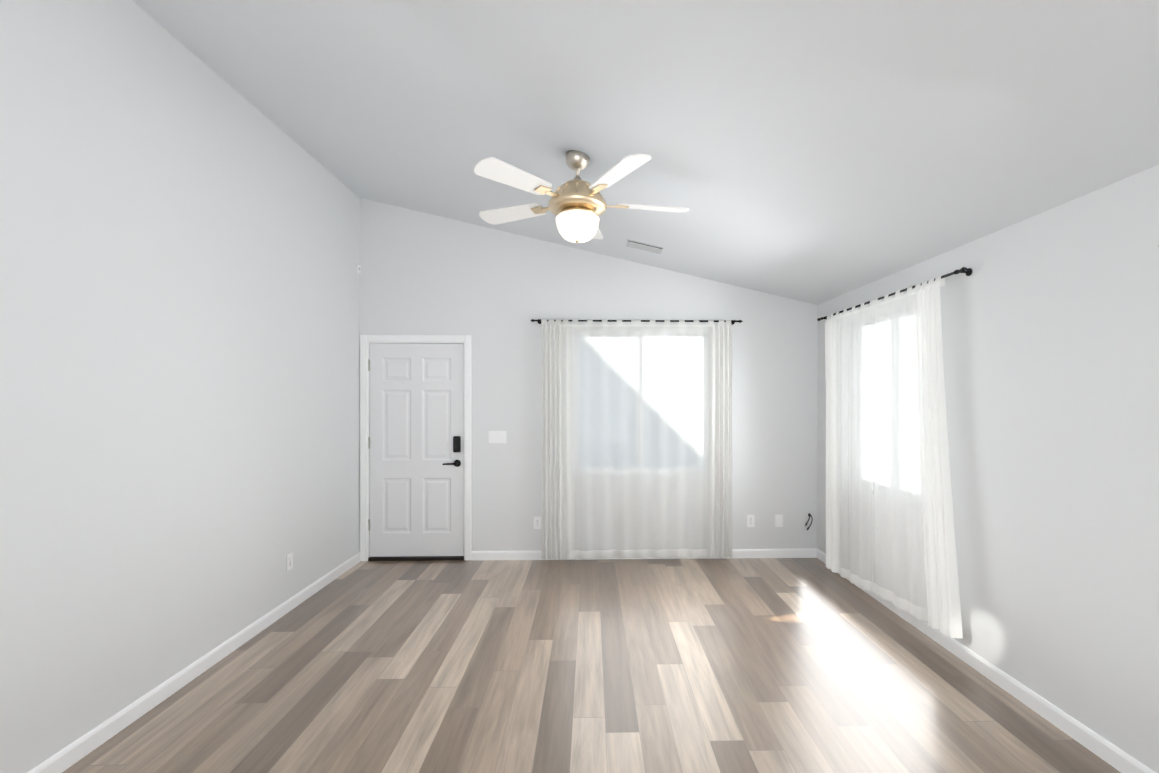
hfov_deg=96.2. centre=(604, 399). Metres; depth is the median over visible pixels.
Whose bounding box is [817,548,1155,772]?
baseboard
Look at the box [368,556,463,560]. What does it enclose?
door threshold sill
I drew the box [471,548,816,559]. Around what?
baseboard
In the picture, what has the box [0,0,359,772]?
wall
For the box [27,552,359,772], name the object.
baseboard
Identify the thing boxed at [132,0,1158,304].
ceiling
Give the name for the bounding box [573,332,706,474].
window
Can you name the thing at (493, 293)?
wall
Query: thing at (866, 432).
backdrop
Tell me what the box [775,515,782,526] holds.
outlet
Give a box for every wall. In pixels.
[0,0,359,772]
[359,198,817,550]
[817,165,1158,772]
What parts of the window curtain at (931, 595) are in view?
rod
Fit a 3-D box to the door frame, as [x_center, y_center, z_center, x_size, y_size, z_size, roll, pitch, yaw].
[-1.747,0.453,4.897,1.020,2.094,0.165,0,0,-1]
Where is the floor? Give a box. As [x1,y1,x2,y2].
[62,558,1120,772]
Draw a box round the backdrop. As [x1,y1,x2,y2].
[864,322,901,488]
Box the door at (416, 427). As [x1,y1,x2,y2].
[368,343,463,556]
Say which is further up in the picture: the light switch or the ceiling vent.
the ceiling vent
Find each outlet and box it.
[286,552,292,570]
[534,517,540,528]
[747,515,754,526]
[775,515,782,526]
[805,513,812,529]
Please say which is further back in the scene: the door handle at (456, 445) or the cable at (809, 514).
the cable at (809, 514)
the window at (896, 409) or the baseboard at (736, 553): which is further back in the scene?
the baseboard at (736, 553)
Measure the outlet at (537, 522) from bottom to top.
0.115 m
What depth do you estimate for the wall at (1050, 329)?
2.37 m
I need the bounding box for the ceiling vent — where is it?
[626,239,662,253]
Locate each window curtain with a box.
[531,319,742,559]
[817,267,971,638]
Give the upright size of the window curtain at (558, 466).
2.211 m
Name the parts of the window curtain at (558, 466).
rod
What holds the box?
attached to the wall at (178, 354)
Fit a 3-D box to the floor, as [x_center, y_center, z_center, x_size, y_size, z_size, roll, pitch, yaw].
[-0.029,1.556,1.236,4.591,0.100,7.580,0,0,-1]
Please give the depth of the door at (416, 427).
4.85 m
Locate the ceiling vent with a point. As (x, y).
(644, 246)
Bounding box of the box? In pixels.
[356,265,360,274]
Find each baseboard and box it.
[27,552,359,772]
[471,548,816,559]
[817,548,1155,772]
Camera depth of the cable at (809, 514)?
4.89 m
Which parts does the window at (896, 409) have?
glass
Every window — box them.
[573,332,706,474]
[853,311,902,500]
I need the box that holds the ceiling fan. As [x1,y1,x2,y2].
[474,150,688,242]
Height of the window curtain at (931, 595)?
2.206 m
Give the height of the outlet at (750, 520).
0.115 m
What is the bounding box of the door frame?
[360,335,470,560]
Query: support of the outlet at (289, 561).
attached to the wall at (178, 354)
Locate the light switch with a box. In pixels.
[489,431,505,442]
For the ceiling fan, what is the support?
hanging from the ceiling

